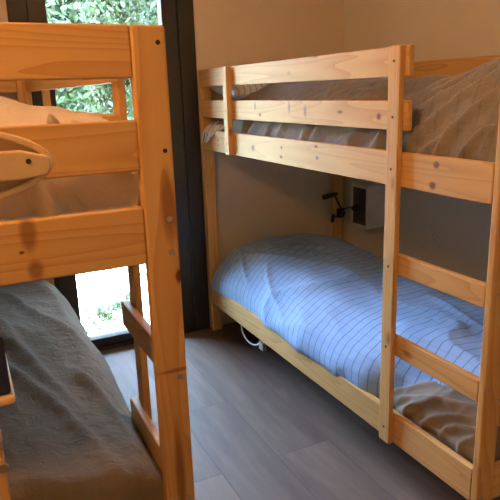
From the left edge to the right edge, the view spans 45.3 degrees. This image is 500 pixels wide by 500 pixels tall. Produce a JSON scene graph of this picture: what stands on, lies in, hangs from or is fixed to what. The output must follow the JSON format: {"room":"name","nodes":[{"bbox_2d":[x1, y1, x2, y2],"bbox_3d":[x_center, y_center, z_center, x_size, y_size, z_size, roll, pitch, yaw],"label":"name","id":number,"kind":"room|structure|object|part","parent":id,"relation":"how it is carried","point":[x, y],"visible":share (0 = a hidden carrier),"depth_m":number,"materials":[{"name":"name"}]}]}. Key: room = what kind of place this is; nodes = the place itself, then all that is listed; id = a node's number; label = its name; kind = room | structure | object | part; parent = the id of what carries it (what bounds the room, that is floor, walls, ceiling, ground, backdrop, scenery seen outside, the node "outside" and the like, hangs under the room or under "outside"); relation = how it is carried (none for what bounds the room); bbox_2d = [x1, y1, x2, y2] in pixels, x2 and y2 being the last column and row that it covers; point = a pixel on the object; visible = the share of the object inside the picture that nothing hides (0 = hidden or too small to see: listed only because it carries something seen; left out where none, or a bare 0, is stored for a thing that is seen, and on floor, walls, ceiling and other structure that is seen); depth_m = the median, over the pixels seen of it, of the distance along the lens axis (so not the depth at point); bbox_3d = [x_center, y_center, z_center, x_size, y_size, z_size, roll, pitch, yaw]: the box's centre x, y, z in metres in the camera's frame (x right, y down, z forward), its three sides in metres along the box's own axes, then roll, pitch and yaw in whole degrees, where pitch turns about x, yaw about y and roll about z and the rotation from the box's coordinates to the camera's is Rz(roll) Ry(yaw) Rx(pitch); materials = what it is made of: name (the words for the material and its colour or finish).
{"room":"dormitory","nodes":[
{"label":"dormitory","id":0,"kind":"room"},
{"bbox_2d":[0,0,343,326],"bbox_3d":[-0.769,-0.677,3.249,3.265,2.450,0.280,-9,16,-25],"label":"wall","id":1,"kind":"structure","parent":0,"point":[257,200],"depth_m":3.51,"materials":[{"name":"paint"}]},
{"bbox_2d":[6,0,209,350],"bbox_3d":[-0.724,-0.455,3.246,0.926,2.220,0.162,-9,16,-25],"label":"window frame","id":2,"kind":"structure","parent":1,"relation":"in","point":[176,16],"depth_m":3.31,"materials":[{"name":"black metal"}]},
{"bbox_2d":[100,322,499,499],"bbox_3d":[0.319,1.087,1.490,3.265,0.120,4.690,-9,16,-25],"label":"floor","id":3,"kind":"structure","parent":0,"point":[261,428],"depth_m":2.48,"materials":[{"name":"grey wood"}]},
{"bbox_2d":[0,132,53,499],"bbox_3d":[-0.434,0.499,0.917,0.380,1.358,0.225,-9,16,-25],"label":"high chair","id":4,"kind":"object","parent":3,"relation":"on","point":[24,163],"visible":1,"depth_m":0.77,"materials":[{"name":"brown wood"}]},
{"bbox_3d":[-0.343,0.723,0.954,0.024,0.900,0.023,-9,16,-25],"label":"leg","id":5,"kind":"part","parent":4,"relation":"part of","materials":[{"name":"brown wood"}]},
{"bbox_3d":[-0.432,-0.092,0.713,0.358,0.097,0.008,-9,16,-25],"label":"headrest panel","id":6,"kind":"part","parent":4,"relation":"part of","materials":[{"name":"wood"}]},
{"bbox_2d":[0,22,194,499],"bbox_3d":[-0.975,0.173,1.934,0.954,1.498,2.064,-9,16,-25],"label":"bunk bed","id":7,"kind":"object","parent":3,"relation":"on","point":[44,57],"visible":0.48,"depth_m":1.05,"materials":[{"name":"brown wood"}]},
{"bbox_3d":[-1.045,-0.106,2.995,0.063,1.497,0.026,-9,16,-25],"label":"post","id":8,"kind":"part","parent":7,"relation":"part of","materials":[{"name":"brown wood"}]},
{"bbox_2d":[0,205,132,221],"bbox_3d":[-1.000,-0.213,1.825,0.829,0.060,1.990,-9,16,-25],"label":"mattress","id":9,"kind":"object","parent":7,"relation":"on","point":[121,206],"visible":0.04,"depth_m":1.08,"materials":[{"name":"beige fabric"}]},
{"bbox_2d":[0,96,140,218],"bbox_3d":[-1.004,-0.351,1.786,0.880,0.289,1.997,-9,16,-25],"label":"duvet","id":10,"kind":"object","parent":9,"relation":"on","point":[55,196],"visible":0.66,"depth_m":1.11,"materials":[{"name":"beige fabric"}]},
{"bbox_3d":[-0.155,0.337,1.220,0.063,1.497,0.026,-9,16,-25],"label":"post","id":11,"kind":"part","parent":7,"relation":"part of","materials":[{"name":"brown wood"}]},
{"bbox_3d":[-0.972,0.645,2.053,0.829,0.075,1.990,-9,16,-25],"label":"mattress","id":12,"kind":"object","parent":7,"relation":"on","visible":0},
{"bbox_2d":[0,279,163,499],"bbox_3d":[-0.968,0.430,2.002,0.964,0.408,2.008,-9,16,-25],"label":"blanket","id":13,"kind":"object","parent":12,"relation":"on","point":[69,431],"visible":0.94,"depth_m":1.54,"materials":[{"name":"grey fabric"}]},
{"bbox_2d":[199,45,499,499],"bbox_3d":[0.598,-0.081,2.696,0.954,1.498,2.064,-9,16,-25],"label":"bunk bed","id":14,"kind":"object","parent":3,"relation":"on","point":[467,179],"visible":0.62,"depth_m":1.96,"materials":[{"name":"brown wood"}]},
{"bbox_3d":[-0.221,-0.244,3.410,0.063,1.497,0.026,-9,16,-25],"label":"post","id":15,"kind":"part","parent":14,"relation":"part of","materials":[{"name":"brown wood"}]},
{"bbox_2d":[201,121,223,142],"bbox_3d":[-0.168,-0.629,3.184,0.137,0.121,0.211,-9,16,-25],"label":"sheet","id":16,"kind":"object","parent":14,"relation":"on","point":[209,131],"visible":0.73,"depth_m":3.17,"materials":[{"name":"beige fabric"}]},
{"bbox_2d":[241,325,265,350],"bbox_3d":[0.012,0.437,3.168,0.024,0.153,0.280,-9,16,-25],"label":"power cable","id":17,"kind":"object","parent":14,"relation":"hanging from","point":[262,345],"visible":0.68,"depth_m":3.08,"materials":[{"name":"white plastic"}]},
{"bbox_3d":[0.006,0.433,3.181,0.009,0.153,0.249,-9,16,-25],"label":"cord","id":18,"kind":"part","parent":17,"relation":"part of","materials":[{"name":"white plastic"}]},
{"bbox_3d":[0.554,-0.365,3.768,0.063,1.497,0.026,-9,16,-25],"label":"post","id":19,"kind":"part","parent":14,"relation":"part of","materials":[{"name":"brown wood"}]},
{"bbox_2d":[322,192,359,222],"bbox_3d":[0.576,-0.239,3.604,0.178,0.189,0.327,-9,16,-25],"label":"lamp","id":20,"kind":"object","parent":14,"relation":"attached to","point":[340,211],"visible":1,"depth_m":3.67,"materials":[{"name":"metal"}]},
{"bbox_3d":[0.490,-0.331,3.668,0.103,0.040,0.032,-9,16,-25],"label":"lamp shade","id":21,"kind":"part","parent":20,"relation":"part of","materials":[{"name":"metal"}]},
{"bbox_3d":[0.555,-0.283,3.719,0.076,0.111,0.012,-12,18,-33],"label":"arm","id":22,"kind":"part","parent":20,"relation":"part of","materials":[{"name":"metal"}]},
{"bbox_3d":[0.222,0.474,2.647,0.024,0.111,2.008,-9,16,-25],"label":"rail","id":23,"kind":"part","parent":14,"relation":"part of","materials":[{"name":"brown wood"}]},
{"bbox_3d":[0.194,-0.389,2.417,0.024,0.107,2.008,-9,16,-25],"label":"rail","id":24,"kind":"part","parent":14,"relation":"part of","materials":[{"name":"brown wood"}]},
{"bbox_2d":[393,407,472,463],"bbox_3d":[0.626,0.386,2.827,0.829,0.075,1.990,-9,16,-25],"label":"mattress","id":25,"kind":"object","parent":14,"relation":"on","point":[430,433],"visible":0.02,"depth_m":1.97,"materials":[{"name":"fabric"}]},
{"bbox_2d":[210,233,484,398],"bbox_3d":[0.595,0.223,2.805,0.938,0.296,1.956,-9,16,-25],"label":"duvet","id":26,"kind":"object","parent":25,"relation":"on","point":[322,295],"visible":0.77,"depth_m":2.60,"materials":[{"name":"blue fabric"}]},
{"bbox_2d":[393,381,499,462],"bbox_3d":[0.709,0.498,2.027,0.326,0.157,0.483,-9,16,-25],"label":"blanket","id":27,"kind":"object","parent":25,"relation":"on","point":[448,414],"visible":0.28,"depth_m":1.93,"materials":[{"name":"brown fabric"}]},
{"bbox_3d":[0.668,0.199,1.636,0.063,1.497,0.026,-9,16,-25],"label":"post","id":28,"kind":"part","parent":14,"relation":"part of","materials":[{"name":"brown wood"}]},
{"bbox_3d":[0.598,-0.472,2.599,0.829,0.060,1.990,-9,16,-25],"label":"mattress","id":29,"kind":"object","parent":14,"relation":"on","visible":0},
{"bbox_2d":[217,59,499,161],"bbox_3d":[0.590,-0.625,2.561,0.878,0.318,1.982,-9,16,-25],"label":"duvet","id":30,"kind":"object","parent":29,"relation":"on","point":[457,116],"visible":0.69,"depth_m":1.84,"materials":[{"name":"beige fabric"}]},
{"bbox_2d":[208,83,268,99],"bbox_3d":[0.075,-0.866,3.183,0.540,0.166,0.346,-10,17,-27],"label":"pillow","id":31,"kind":"object","parent":30,"relation":"on","point":[238,92],"visible":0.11,"depth_m":2.98,"materials":[{"name":"beige fabric"}]},
{"bbox_2d":[343,0,499,282],"bbox_3d":[1.675,-0.359,1.757,0.200,2.450,4.600,-9,16,-25],"label":"wall","id":32,"kind":"structure","parent":0,"point":[447,232],"depth_m":3.06,"materials":[{"name":"paint"}]},
{"bbox_2d":[351,182,384,228],"bbox_3d":[0.693,-0.264,3.510,0.134,0.245,0.158,-9,16,-25],"label":"wall box","id":33,"kind":"object","parent":32,"relation":"attached to","point":[370,196],"visible":0.93,"depth_m":3.46,"materials":[{"name":"white paint"}]},
{"label":"outside","id":34,"kind":"structure","parent":0,"visible":0},
{"bbox_2d":[76,264,149,335],"bbox_3d":[-5.506,-2.083,14.146,28.000,0.100,23.748,-9,16,-25],"label":"ground","id":35,"kind":"structure","parent":34,"point":[119,276],"depth_m":4.36,"materials":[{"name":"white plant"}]},
{"bbox_2d":[45,0,99,112],"bbox_3d":[-2.265,-2.168,6.803,1.137,3.638,1.282,0,15,7],"label":"bush","id":36,"kind":"object","parent":35,"relation":"on","point":[57,11],"visible":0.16,"depth_m":6.65,"materials":[{"name":"green plant"}]},
{"bbox_2d":[92,302,114,320],"bbox_3d":[-0.950,0.398,3.871,0.161,0.117,0.147,-9,16,-25],"label":"weed","id":37,"kind":"object","parent":35,"relation":"on","point":[100,311],"visible":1,"depth_m":3.85,"materials":[{"name":"green plant"}]},
{"bbox_2d":[78,0,151,119],"bbox_3d":[-1.804,-2.613,8.015,1.465,3.843,1.110,-9,16,-25],"label":"bush","id":38,"kind":"object","parent":35,"relation":"on","point":[129,8],"visible":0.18,"depth_m":7.75,"materials":[{"name":"green plant"}]},
{"bbox_2d":[108,297,126,312],"bbox_3d":[-0.868,0.372,3.989,0.130,0.125,0.140,9,19,36],"label":"weed","id":39,"kind":"object","parent":35,"relation":"on","point":[117,304],"visible":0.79,"depth_m":3.96,"materials":[{"name":"green plant"}]},
{"bbox_2d":[119,288,129,301],"bbox_3d":[-0.826,0.320,4.113,0.154,0.125,0.132,-9,16,-25],"label":"weed","id":40,"kind":"object","parent":35,"relation":"on","point":[128,293],"visible":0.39,"depth_m":4.10,"materials":[{"name":"green plant"}]},
{"bbox_2d":[128,0,157,115],"bbox_3d":[-0.850,-2.469,7.576,1.670,3.731,1.020,-1,15,2],"label":"bush","id":41,"kind":"object","parent":35,"relation":"on","point":[151,17],"visible":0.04,"depth_m":7.31,"materials":[{"name":"green plant"}]}
]}

